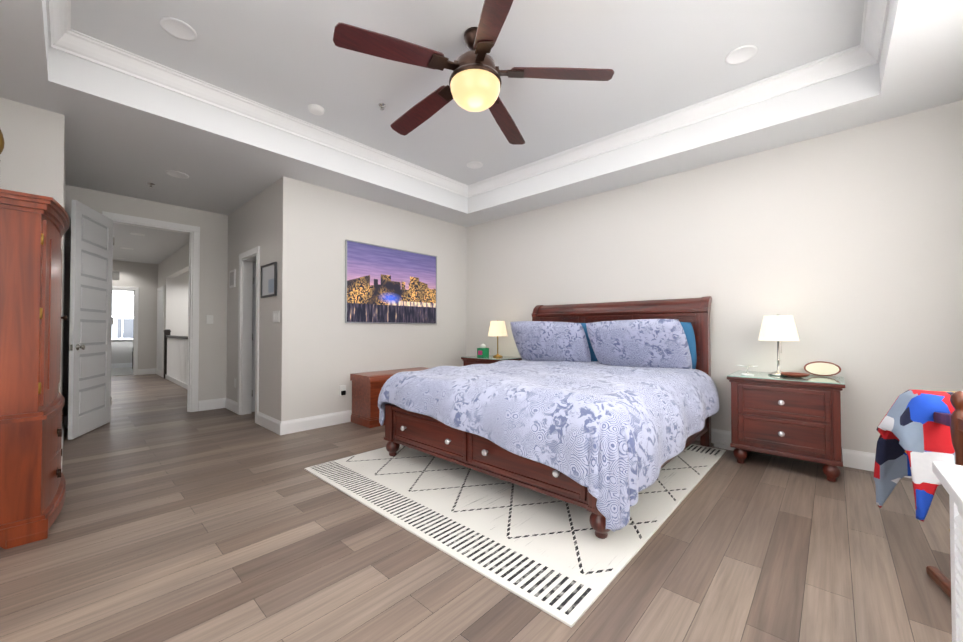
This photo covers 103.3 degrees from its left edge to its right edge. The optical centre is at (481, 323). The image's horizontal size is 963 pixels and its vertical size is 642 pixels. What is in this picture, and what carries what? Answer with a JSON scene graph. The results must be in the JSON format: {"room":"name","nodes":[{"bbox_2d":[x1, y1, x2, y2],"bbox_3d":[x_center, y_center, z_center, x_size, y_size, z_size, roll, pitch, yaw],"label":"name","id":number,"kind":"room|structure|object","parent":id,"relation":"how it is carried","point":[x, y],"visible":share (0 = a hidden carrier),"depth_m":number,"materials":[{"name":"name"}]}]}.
{"room":"bedroom","nodes":[
{"label":"bedroom","id":0,"kind":"room"},
{"bbox_2d":[0,97,64,392],"bbox_3d":[-3.421,-0.455,2.723,0.120,3.220,0.570,-1,-1,43],"label":"wall","id":1,"kind":"structure","parent":0,"point":[32,158],"depth_m":2.79,"materials":[{"name":"paint"}]},
{"bbox_2d":[60,130,65,394],"bbox_3d":[-4.074,-0.441,3.630,2.070,3.220,0.120,-1,-1,43],"label":"wall","id":2,"kind":"structure","parent":0,"point":[63,257],"depth_m":3.46,"materials":[{"name":"paint"}]},
{"bbox_2d":[68,200,113,439],"bbox_3d":[-4.260,-0.039,4.199,0.108,2.410,0.813,0,-1,-24],"label":"door","id":3,"kind":"structure","parent":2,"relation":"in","point":[90,338],"depth_m":4.11,"materials":[{"name":"white wood"}]},
{"bbox_2d":[61,363,911,477],"bbox_3d":[-3.973,1.137,6.159,15.920,0.140,4.910,-1,-1,43],"label":"baseboard","id":4,"kind":"structure","parent":2,"relation":"attached to","point":[858,459],"depth_m":4.21,"materials":[{"name":"white wood"}]},
{"bbox_2d":[111,290,133,363],"bbox_3d":[-10.403,-0.330,11.038,0.120,3.220,3.440,-1,-1,43],"label":"wall","id":5,"kind":"structure","parent":0,"point":[121,351],"depth_m":10.97,"materials":[{"name":"paint"}]},
{"bbox_2d":[111,293,133,339],"bbox_3d":[-10.378,-0.201,11.012,0.150,1.340,1.040,-1,-1,43],"label":"window","id":6,"kind":"structure","parent":5,"relation":"in","point":[122,313],"depth_m":11.04,"materials":[{"name":"grey glass"}]},
{"bbox_2d":[112,260,157,368],"bbox_3d":[-8.630,-0.359,9.126,0.120,3.220,1.550,-1,-1,43],"label":"wall","id":7,"kind":"structure","parent":0,"point":[143,277],"depth_m":9.39,"materials":[{"name":"paint"}]},
{"bbox_2d":[112,271,118,279],"bbox_3d":[-8.765,-1.133,8.894,0.009,0.200,0.450,-1,-1,43],"label":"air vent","id":8,"kind":"object","parent":7,"relation":"in","point":[115,275],"visible":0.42,"depth_m":9.01,"materials":[{"name":"grey metal"}]},
{"bbox_2d":[62,185,227,415],"bbox_3d":[-4.217,-0.422,4.914,0.120,3.220,1.575,-1,-1,43],"label":"wall","id":9,"kind":"structure","parent":0,"point":[212,371],"depth_m":5.24,"materials":[{"name":"paint"}]},
{"bbox_2d":[102,211,199,422],"bbox_3d":[-4.228,-0.070,4.895,0.160,2.515,0.950,-1,-1,43],"label":"door frame","id":10,"kind":"structure","parent":9,"relation":"attached to","point":[194,237],"depth_m":5.16,"materials":[{"name":"white wood"}]},
{"bbox_2d":[206,315,212,323],"bbox_3d":[-3.775,-0.056,5.293,0.006,0.120,0.080,-1,-1,43],"label":"light switch","id":11,"kind":"object","parent":9,"relation":"attached to","point":[209,319],"visible":1,"depth_m":5.29,"materials":[{"name":"white plastic"}]},
{"bbox_2d":[113,223,188,263],"bbox_3d":[-7.248,-1.749,8.152,8.700,0.470,3.440,-1,-1,43],"label":"ceiling","id":12,"kind":"structure","parent":0,"point":[153,246],"depth_m":7.26,"materials":[{"name":"paint"}]},
{"bbox_2d":[158,180,278,418],"bbox_3d":[-5.133,-0.392,6.893,8.050,3.220,0.145,-1,-1,43],"label":"wall","id":13,"kind":"structure","parent":0,"point":[253,222],"depth_m":4.95,"materials":[{"name":"paint"}]},
{"bbox_2d":[229,269,235,287],"bbox_3d":[-3.433,-0.617,5.251,0.240,0.240,0.019,-1,-1,43],"label":"picture","id":14,"kind":"object","parent":13,"relation":"attached to","point":[232,278],"visible":1,"depth_m":5.22,"materials":[{"name":"white"}]},
{"bbox_2d":[237,246,259,423],"bbox_3d":[-2.880,0.134,4.813,0.760,2.105,0.140,-1,-1,43],"label":"door frame","id":15,"kind":"structure","parent":13,"relation":"attached to","point":[245,311],"depth_m":4.99,"materials":[{"name":"white wood"}]},
{"bbox_2d":[252,262,255,411],"bbox_3d":[-3.258,0.182,5.291,0.591,2.000,0.046,-1,-1,43],"label":"closet door","id":16,"kind":"structure","parent":13,"relation":"in","point":[253,335],"depth_m":5.10,"materials":[{"name":"white wood"}]},
{"bbox_2d":[261,262,276,297],"bbox_3d":[-2.401,-0.486,4.295,0.450,0.370,0.024,-1,-1,43],"label":"picture","id":17,"kind":"object","parent":13,"relation":"attached to","point":[269,280],"visible":1,"depth_m":4.28,"materials":[{"name":"grey"}]},
{"bbox_2d":[273,311,279,321],"bbox_3d":[-2.238,-0.076,4.148,0.200,0.125,0.010,-1,-1,43],"label":"switch plate","id":18,"kind":"object","parent":13,"relation":"attached to","point":[276,316],"visible":1,"depth_m":4.13,"materials":[{"name":"white plastic"}]},
{"bbox_2d":[277,176,465,420],"bbox_3d":[-1.224,-0.419,5.107,0.120,3.220,2.765,-1,-1,43],"label":"wall","id":19,"kind":"structure","parent":0,"point":[325,350],"depth_m":4.50,"materials":[{"name":"paint"}]},
{"bbox_2d":[340,385,345,395],"bbox_3d":[-1.639,0.792,4.523,0.034,0.120,0.080,-1,-1,43],"label":"electrical outlet","id":20,"kind":"object","parent":19,"relation":"attached to","point":[342,389],"visible":1,"depth_m":4.52,"materials":[{"name":"white plastic"}]},
{"bbox_2d":[345,239,436,323],"bbox_3d":[-1.147,-0.499,5.081,0.029,1.000,1.420,-1,-1,43],"label":"picture frame","id":21,"kind":"object","parent":19,"relation":"attached to","point":[386,285],"visible":0.98,"depth_m":4.99,"materials":[{"name":"multicoloured paper"}]},
{"bbox_2d":[71,0,864,184],"bbox_3d":[-0.037,-2.007,2.585,4.035,0.120,3.920,-1,-1,43],"label":"ceiling","id":22,"kind":"structure","parent":0,"point":[658,57],"depth_m":2.76,"materials":[{"name":"paint"}]},
{"bbox_2d":[46,0,73,53],"bbox_3d":[-1.333,-1.905,1.177,4.035,0.125,0.096,-1,-1,43],"label":"crown molding","id":23,"kind":"structure","parent":22,"relation":"attached to","point":[63,36],"depth_m":2.41,"materials":[{"name":"white"}]},
{"bbox_2d":[159,17,196,40],"bbox_3d":[-2.000,-1.943,2.516,0.196,0.007,0.196,-1,-1,43],"label":"recessed light","id":24,"kind":"object","parent":22,"relation":"in","point":[178,28],"visible":1,"depth_m":2.51,"materials":[{"name":"white plastic"}]},
{"bbox_2d":[70,30,465,195],"bbox_3d":[-1.483,-1.864,3.922,0.096,0.125,3.690,-1,-1,43],"label":"crown molding","id":25,"kind":"structure","parent":22,"relation":"attached to","point":[86,47],"depth_m":3.25,"materials":[{"name":"white"}]},
{"bbox_2d":[308,104,323,114],"bbox_3d":[-1.485,-1.914,3.422,0.136,0.040,0.136,-1,-1,43],"label":"smoke detector","id":26,"kind":"object","parent":22,"relation":"attached to","point":[315,109],"visible":0.98,"depth_m":3.39,"materials":[{"name":"white plastic"}]},
{"bbox_2d":[379,103,385,109],"bbox_3d":[-0.879,-1.917,3.373,0.064,0.037,0.064,-1,-1,43],"label":"sprinkler","id":27,"kind":"object","parent":22,"relation":"attached to","point":[382,105],"visible":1,"depth_m":3.36,"materials":[{"name":"grey metal"}]},
{"bbox_2d":[333,0,613,144],"bbox_3d":[-0.095,-1.702,2.617,1.662,0.485,1.738,-1,-1,43],"label":"fan","id":28,"kind":"object","parent":22,"relation":"hanging from","point":[475,83],"visible":1,"depth_m":2.45,"materials":[{"name":"brown wood"}]},
{"bbox_2d":[467,161,482,168],"bbox_3d":[-0.082,-1.912,4.597,0.196,0.007,0.196,-1,-1,43],"label":"recessed light","id":29,"kind":"object","parent":22,"relation":"in","point":[474,165],"visible":1,"depth_m":4.60,"materials":[{"name":"white plastic"}]},
{"bbox_2d":[464,45,879,197],"bbox_3d":[1.258,-1.863,3.989,4.035,0.125,0.096,-1,-1,43],"label":"crown molding","id":30,"kind":"structure","parent":22,"relation":"attached to","point":[845,61],"depth_m":3.39,"materials":[{"name":"white"}]},
{"bbox_2d":[725,45,757,64],"bbox_3d":[1.876,-1.940,2.753,0.196,0.007,0.196,-1,-1,43],"label":"recessed light","id":31,"kind":"object","parent":22,"relation":"in","point":[741,54],"visible":1,"depth_m":2.75,"materials":[{"name":"white plastic"}]},
{"bbox_2d":[858,0,889,63],"bbox_3d":[1.415,-1.904,1.252,0.096,0.125,3.690,-1,-1,43],"label":"crown molding","id":32,"kind":"structure","parent":22,"relation":"attached to","point":[875,13],"depth_m":2.44,"materials":[{"name":"white"}]},
{"bbox_2d":[0,374,951,641],"bbox_3d":[-4.335,1.241,6.443,17.000,0.060,5.300,-1,-1,43],"label":"floor","id":33,"kind":"structure","parent":0,"point":[176,520],"depth_m":1.84,"materials":[{"name":"brown wood"}]},
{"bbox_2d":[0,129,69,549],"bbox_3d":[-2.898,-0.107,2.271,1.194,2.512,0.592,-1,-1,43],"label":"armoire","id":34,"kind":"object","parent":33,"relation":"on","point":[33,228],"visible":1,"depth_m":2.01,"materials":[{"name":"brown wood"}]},
{"bbox_2d":[111,367,132,375],"bbox_3d":[-9.447,1.260,10.133,2.440,0.012,3.100,-1,-1,43],"label":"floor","id":35,"kind":"structure","parent":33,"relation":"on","point":[121,371],"depth_m":9.95,"materials":[{"name":"grey carpet"}]},
{"bbox_2d":[163,329,187,388],"bbox_3d":[-5.996,0.673,7.601,3.300,1.110,0.120,-1,-1,43],"label":"stair railing","id":36,"kind":"object","parent":33,"relation":"on","point":[175,359],"visible":0.69,"depth_m":7.86,"materials":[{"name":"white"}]},
{"bbox_2d":[350,367,429,427],"bbox_3d":[-1.048,0.896,4.820,0.442,0.582,1.080,-1,-1,43],"label":"chest","id":37,"kind":"object","parent":33,"relation":"on","point":[367,387],"visible":0.38,"depth_m":4.40,"materials":[{"name":"brown wood"}]},
{"bbox_2d":[461,320,521,365],"bbox_3d":[0.151,0.572,5.287,0.720,1.244,0.565,-1,-1,43],"label":"nightstand","id":38,"kind":"object","parent":33,"relation":"on","point":[497,328],"visible":0.29,"depth_m":5.22,"materials":[{"name":"brown wood"}]},
{"bbox_2d":[488,320,507,356],"bbox_3d":[0.227,0.207,5.314,0.277,0.515,0.277,-1,-1,43],"label":"lamp","id":39,"kind":"object","parent":38,"relation":"on","point":[497,328],"depth_m":5.23,"materials":[{"name":"beige fabric"}]},
{"bbox_2d":[305,444,725,627],"bbox_3d":[0.413,1.158,3.252,2.370,0.012,2.800,-1,-1,43],"label":"rug","id":40,"kind":"object","parent":33,"relation":"on","point":[558,559],"visible":0.65,"depth_m":2.22,"materials":[{"name":"white fabric"}]},
{"bbox_2d":[378,296,718,538],"bbox_3d":[0.674,0.448,3.494,2.310,1.438,2.505,-1,-1,43],"label":"bed","id":41,"kind":"object","parent":33,"relation":"on","point":[603,412],"visible":1,"depth_m":2.68,"materials":[{"name":"blue fabric"}]},
{"bbox_2d":[727,314,845,481],"bbox_3d":[2.490,0.539,3.132,0.720,1.244,0.565,-1,-1,43],"label":"nightstand","id":42,"kind":"object","parent":33,"relation":"on","point":[794,415],"visible":1,"depth_m":2.97,"materials":[{"name":"brown wood"}]},
{"bbox_2d":[758,314,799,375],"bbox_3d":[2.493,0.176,3.200,0.277,0.515,0.277,-1,-1,43],"label":"lamp","id":43,"kind":"object","parent":42,"relation":"on","point":[777,327],"depth_m":3.13,"materials":[{"name":"white fabric"}]},
{"bbox_2d":[874,389,962,598],"bbox_3d":[2.068,0.704,1.559,0.618,0.868,0.833,-1,-1,43],"label":"chair","id":44,"kind":"object","parent":33,"relation":"on","point":[920,431],"visible":0.79,"depth_m":1.68,"materials":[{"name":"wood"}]},
{"bbox_2d":[874,389,962,521],"bbox_3d":[2.124,0.624,1.743,0.452,0.644,0.487,-1,-1,43],"label":"quilt","id":45,"kind":"object","parent":44,"relation":"on","point":[915,433],"depth_m":1.70,"materials":[{"name":"multicoloured fabric"}]},
{"bbox_2d":[932,462,962,641],"bbox_3d":[1.273,0.744,0.613,0.640,0.760,0.525,-1,-1,43],"label":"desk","id":46,"kind":"object","parent":33,"relation":"on","point":[949,477],"visible":1,"depth_m":0.94,"materials":[{"name":"white wood"}]},
{"bbox_2d":[0,0,962,226],"bbox_3d":[-0.774,-1.822,3.255,7.220,0.470,4.910,-1,-1,43],"label":"ceiling","id":47,"kind":"structure","parent":0,"point":[918,67],"depth_m":3.27,"materials":[{"name":"paint"}]},
{"bbox_2d":[165,171,188,178],"bbox_3d":[-3.208,-1.571,4.018,0.196,0.007,0.196,-1,-1,43],"label":"recessed light","id":48,"kind":"object","parent":47,"relation":"in","point":[176,174],"visible":0.96,"depth_m":4.01,"materials":[{"name":"white plastic"}]},
{"bbox_2d":[466,100,962,453],"bbox_3d":[1.691,-0.430,4.383,5.390,3.220,0.120,-1,-1,43],"label":"wall","id":49,"kind":"structure","parent":0,"point":[844,248],"depth_m":3.33,"materials":[{"name":"paint"}]}
]}

